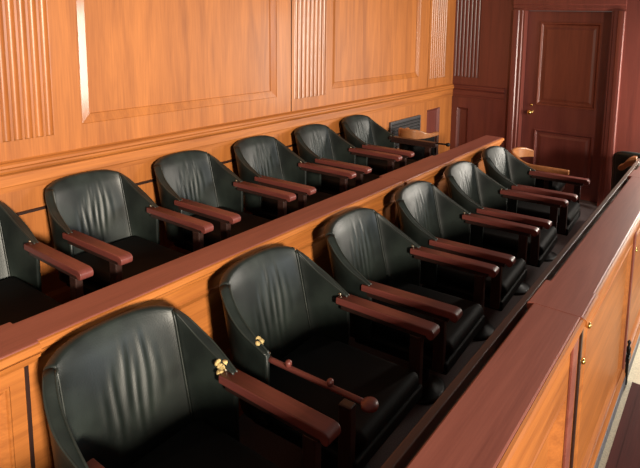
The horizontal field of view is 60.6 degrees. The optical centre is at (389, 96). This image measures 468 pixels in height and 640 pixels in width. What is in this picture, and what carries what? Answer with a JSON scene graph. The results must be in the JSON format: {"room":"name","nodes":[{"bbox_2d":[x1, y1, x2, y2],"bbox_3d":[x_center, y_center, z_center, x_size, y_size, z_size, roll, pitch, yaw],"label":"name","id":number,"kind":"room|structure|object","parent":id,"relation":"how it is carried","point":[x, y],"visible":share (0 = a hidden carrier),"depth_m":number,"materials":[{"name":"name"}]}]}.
{"room":"courtroom","nodes":[
{"label":"courtroom","id":0,"kind":"room"},
{"bbox_2d":[0,0,455,293],"bbox_3d":[-1.314,-0.169,3.630,0.186,3.400,7.850,6,9,32],"label":"wall","id":1,"kind":"structure","parent":0,"point":[123,86],"depth_m":3.56,"materials":[{"name":"brown wood"}]},
{"bbox_2d":[46,245,191,303],"bbox_3d":[-1.637,1.097,3.240,0.020,0.141,6.600,6,9,32],"label":"baseboard","id":2,"kind":"structure","parent":1,"relation":"attached to","point":[62,295],"depth_m":2.98,"materials":[{"name":"brown wood"}]},
{"bbox_2d":[389,115,420,148],"bbox_3d":[0.174,0.393,5.944,0.022,0.305,0.635,6,9,32],"label":"air vent","id":3,"kind":"object","parent":1,"relation":"in","point":[414,122],"visible":0.44,"depth_m":5.91,"materials":[{"name":"metal"}]},
{"bbox_2d":[239,199,597,467],"bbox_3d":[0.892,1.701,2.528,5.340,0.100,8.050,6,9,32],"label":"floor","id":4,"kind":"structure","parent":0,"point":[276,449],"depth_m":2.70,"materials":[{"name":"carpet"}]},
{"bbox_2d":[42,305,340,467],"bbox_3d":[-0.682,1.269,1.771,0.860,0.878,0.590,6,9,32],"label":"leather armchair","id":5,"kind":"object","parent":4,"relation":"on","point":[146,386],"visible":1,"depth_m":1.89,"materials":[{"name":"black leather"}]},
{"bbox_2d":[128,419,279,467],"bbox_3d":[-0.609,1.298,1.727,0.585,0.085,0.470,6,9,32],"label":"seat cushion","id":6,"kind":"object","parent":5,"relation":"on","point":[200,444],"depth_m":1.88,"materials":[{"name":"black leather"}]},
{"bbox_2d":[0,135,503,467],"bbox_3d":[-0.767,1.150,2.695,0.233,0.863,6.630,6,9,32],"label":"partition wall","id":7,"kind":"structure","parent":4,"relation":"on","point":[189,283],"depth_m":2.33,"materials":[{"name":"brown wood"}]},
{"bbox_2d":[219,246,439,467],"bbox_3d":[-0.290,1.202,2.344,0.889,0.878,0.589,6,9,31],"label":"leather armchair","id":8,"kind":"object","parent":4,"relation":"on","point":[287,319],"visible":0.95,"depth_m":2.35,"materials":[{"name":"black leather"}]},
{"bbox_2d":[270,334,418,451],"bbox_3d":[-0.229,1.230,2.308,0.585,0.085,0.470,6,9,31],"label":"seat cushion","id":9,"kind":"object","parent":8,"relation":"on","point":[363,374],"depth_m":2.27,"materials":[{"name":"black leather"}]},
{"bbox_2d":[324,208,498,404],"bbox_3d":[0.076,1.133,2.930,0.860,0.878,0.590,6,9,29],"label":"leather armchair","id":10,"kind":"object","parent":4,"relation":"on","point":[372,259],"visible":0.88,"depth_m":2.89,"materials":[{"name":"black leather"}]},
{"bbox_2d":[371,279,482,356],"bbox_3d":[0.152,1.161,2.890,0.585,0.085,0.470,6,9,29],"label":"seat cushion","id":11,"kind":"object","parent":10,"relation":"on","point":[459,333],"depth_m":2.77,"materials":[{"name":"black leather"}]},
{"bbox_2d":[394,181,539,340],"bbox_3d":[0.457,1.064,3.513,0.860,0.878,0.590,6,9,29],"label":"leather armchair","id":12,"kind":"object","parent":4,"relation":"on","point":[428,216],"visible":0.82,"depth_m":3.39,"materials":[{"name":"black leather"}]},
{"bbox_2d":[437,257,525,296],"bbox_3d":[0.533,1.093,3.473,0.585,0.085,0.470,6,9,29],"label":"seat cushion","id":13,"kind":"object","parent":12,"relation":"on","point":[448,277],"depth_m":3.29,"materials":[{"name":"black leather"}]},
{"bbox_2d":[444,161,567,294],"bbox_3d":[0.839,0.996,4.096,0.860,0.878,0.590,6,9,29],"label":"leather armchair","id":14,"kind":"object","parent":4,"relation":"on","point":[469,186],"visible":0.73,"depth_m":3.98,"materials":[{"name":"black leather"}]},
{"bbox_2d":[483,226,556,255],"bbox_3d":[0.914,1.024,4.056,0.585,0.085,0.470,6,9,29],"label":"seat cushion","id":15,"kind":"object","parent":14,"relation":"on","point":[497,240],"depth_m":3.88,"materials":[{"name":"black leather"}]},
{"bbox_2d":[481,146,589,261],"bbox_3d":[1.220,0.927,4.680,0.860,0.878,0.590,6,9,29],"label":"leather armchair","id":16,"kind":"object","parent":4,"relation":"on","point":[500,164],"visible":0.72,"depth_m":4.59,"materials":[{"name":"black leather"}]},
{"bbox_2d":[517,200,579,225],"bbox_3d":[1.295,0.956,4.639,0.585,0.085,0.470,6,9,29],"label":"seat cushion","id":17,"kind":"object","parent":16,"relation":"on","point":[524,208],"depth_m":4.49,"materials":[{"name":"black leather"}]},
{"bbox_2d":[510,147,569,191],"bbox_3d":[1.498,0.918,5.389,0.629,0.720,0.576,6,9,29],"label":"barrel armchair","id":18,"kind":"object","parent":4,"relation":"on","point":[518,152],"visible":0.44,"depth_m":5.14,"materials":[{"name":"beige wood"}]},
{"bbox_2d":[552,181,565,190],"bbox_3d":[1.515,0.857,5.401,0.420,0.090,0.450,6,9,29],"label":"seat cushion","id":19,"kind":"object","parent":18,"relation":"on","point":[556,186],"depth_m":5.19,"materials":[{"name":"black leather"}]},
{"bbox_2d":[611,151,639,190],"bbox_3d":[2.494,0.896,5.315,0.560,0.834,0.817,6,9,32],"label":"leather armchair","id":20,"kind":"object","parent":4,"relation":"on","point":[620,157],"visible":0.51,"depth_m":5.11,"materials":[{"name":"black leather"}]},
{"bbox_3d":[-1.232,1.371,3.007,1.000,0.319,6.600,6,9,32],"label":"trim","id":21,"kind":"structure","parent":4,"relation":"on","visible":0},
{"bbox_2d":[0,201,93,325],"bbox_3d":[-1.731,0.900,2.314,0.817,0.772,0.507,6,9,32],"label":"leather armchair","id":22,"kind":"object","parent":21,"relation":"on","point":[22,297],"visible":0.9,"depth_m":2.45,"materials":[{"name":"black leather"}]},
{"bbox_2d":[0,277,61,325],"bbox_3d":[-1.662,0.926,2.272,0.556,0.075,0.404,6,9,32],"label":"seat cushion","id":23,"kind":"object","parent":22,"relation":"on","point":[19,301],"depth_m":2.34,"materials":[{"name":"black leather"}]},
{"bbox_2d":[45,170,213,294],"bbox_3d":[-1.394,0.839,2.831,0.817,0.772,0.507,6,9,32],"label":"leather armchair","id":24,"kind":"object","parent":21,"relation":"on","point":[102,220],"visible":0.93,"depth_m":2.89,"materials":[{"name":"black leather"}]},
{"bbox_2d":[74,236,184,286],"bbox_3d":[-1.324,0.866,2.789,0.556,0.075,0.404,6,9,32],"label":"seat cushion","id":25,"kind":"object","parent":24,"relation":"on","point":[147,254],"depth_m":2.76,"materials":[{"name":"black leather"}]},
{"bbox_2d":[154,150,295,251],"bbox_3d":[-1.056,0.779,3.347,0.817,0.772,0.507,6,9,31],"label":"leather armchair","id":26,"kind":"object","parent":21,"relation":"on","point":[193,183],"visible":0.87,"depth_m":3.39,"materials":[{"name":"black leather"}]},
{"bbox_2d":[184,207,271,244],"bbox_3d":[-0.986,0.805,3.307,0.556,0.075,0.404,6,9,31],"label":"seat cushion","id":27,"kind":"object","parent":26,"relation":"on","point":[248,221],"depth_m":3.24,"materials":[{"name":"black leather"}]},
{"bbox_2d":[233,135,355,219],"bbox_3d":[-0.718,0.718,3.865,0.817,0.772,0.507,6,9,31],"label":"leather armchair","id":28,"kind":"object","parent":21,"relation":"on","point":[263,160],"visible":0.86,"depth_m":3.88,"materials":[{"name":"black leather"}]},
{"bbox_2d":[262,189,334,213],"bbox_3d":[-0.647,0.744,3.825,0.556,0.075,0.404,6,9,31],"label":"seat cushion","id":29,"kind":"object","parent":28,"relation":"on","point":[269,206],"depth_m":3.72,"materials":[{"name":"black leather"}]},
{"bbox_2d":[294,124,401,194],"bbox_3d":[-0.379,0.657,4.383,0.817,0.772,0.507,6,9,31],"label":"leather armchair","id":30,"kind":"object","parent":21,"relation":"on","point":[319,144],"visible":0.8,"depth_m":4.38,"materials":[{"name":"black leather"}]},
{"bbox_2d":[321,173,379,191],"bbox_3d":[-0.308,0.683,4.343,0.556,0.075,0.404,6,9,31],"label":"seat cushion","id":31,"kind":"object","parent":30,"relation":"on","point":[328,183],"depth_m":4.23,"materials":[{"name":"black leather"}]},
{"bbox_2d":[341,115,449,175],"bbox_3d":[0.013,0.602,4.869,0.942,0.772,0.507,6,9,31],"label":"leather armchair","id":32,"kind":"object","parent":21,"relation":"on","point":[360,131],"visible":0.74,"depth_m":4.91,"materials":[{"name":"black leather"}]},
{"bbox_2d":[368,158,417,173],"bbox_3d":[0.030,0.622,4.861,0.556,0.075,0.404,6,9,31],"label":"seat cushion","id":33,"kind":"object","parent":32,"relation":"on","point":[378,166],"depth_m":4.75,"materials":[{"name":"black leather"}]},
{"bbox_2d":[398,127,438,160],"bbox_3d":[0.270,0.600,5.513,0.376,0.616,0.475,6,9,30],"label":"barrel armchair","id":34,"kind":"object","parent":21,"relation":"on","point":[419,152],"visible":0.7,"depth_m":5.31,"materials":[{"name":"beige wood"}]},
{"bbox_2d":[450,0,639,152],"bbox_3d":[3.011,-0.350,5.430,5.290,3.300,0.186,6,9,32],"label":"wall","id":35,"kind":"structure","parent":0,"point":[483,28],"depth_m":6.54,"materials":[{"name":"red wood"}]},
{"bbox_2d":[520,11,611,202],"bbox_3d":[1.986,0.105,6.196,0.937,2.130,0.108,6,9,32],"label":"door","id":36,"kind":"structure","parent":35,"relation":"in","point":[567,54],"depth_m":6.18,"materials":[{"name":"red wood"}]},
{"bbox_2d":[506,0,626,205],"bbox_3d":[1.958,0.022,6.138,1.285,2.320,0.225,6,9,32],"label":"trim","id":37,"kind":"structure","parent":35,"relation":"attached to","point":[618,8],"depth_m":5.92,"materials":[{"name":"red wood"}]},
{"bbox_2d":[598,343,639,467],"bbox_3d":[2.622,2.261,0.725,5.200,0.100,6.820,6,9,32],"label":"floor","id":38,"kind":"structure","parent":0,"point":[634,375],"depth_m":3.23,"materials":[{"name":"beige stone"}]},
{"bbox_2d":[381,156,639,467],"bbox_3d":[0.430,1.411,2.046,0.435,1.121,6.800,6,9,32],"label":"rail","id":39,"kind":"object","parent":38,"relation":"on","point":[546,387],"visible":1,"depth_m":2.08,"materials":[{"name":"brown wood"}]},
{"bbox_2d":[605,382,639,467],"bbox_3d":[0.520,2.101,1.048,0.900,0.023,5.100,6,9,32],"label":"platform","id":40,"kind":"object","parent":38,"relation":"on","point":[625,449],"visible":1,"depth_m":2.94,"materials":[{"name":"brown wood"}]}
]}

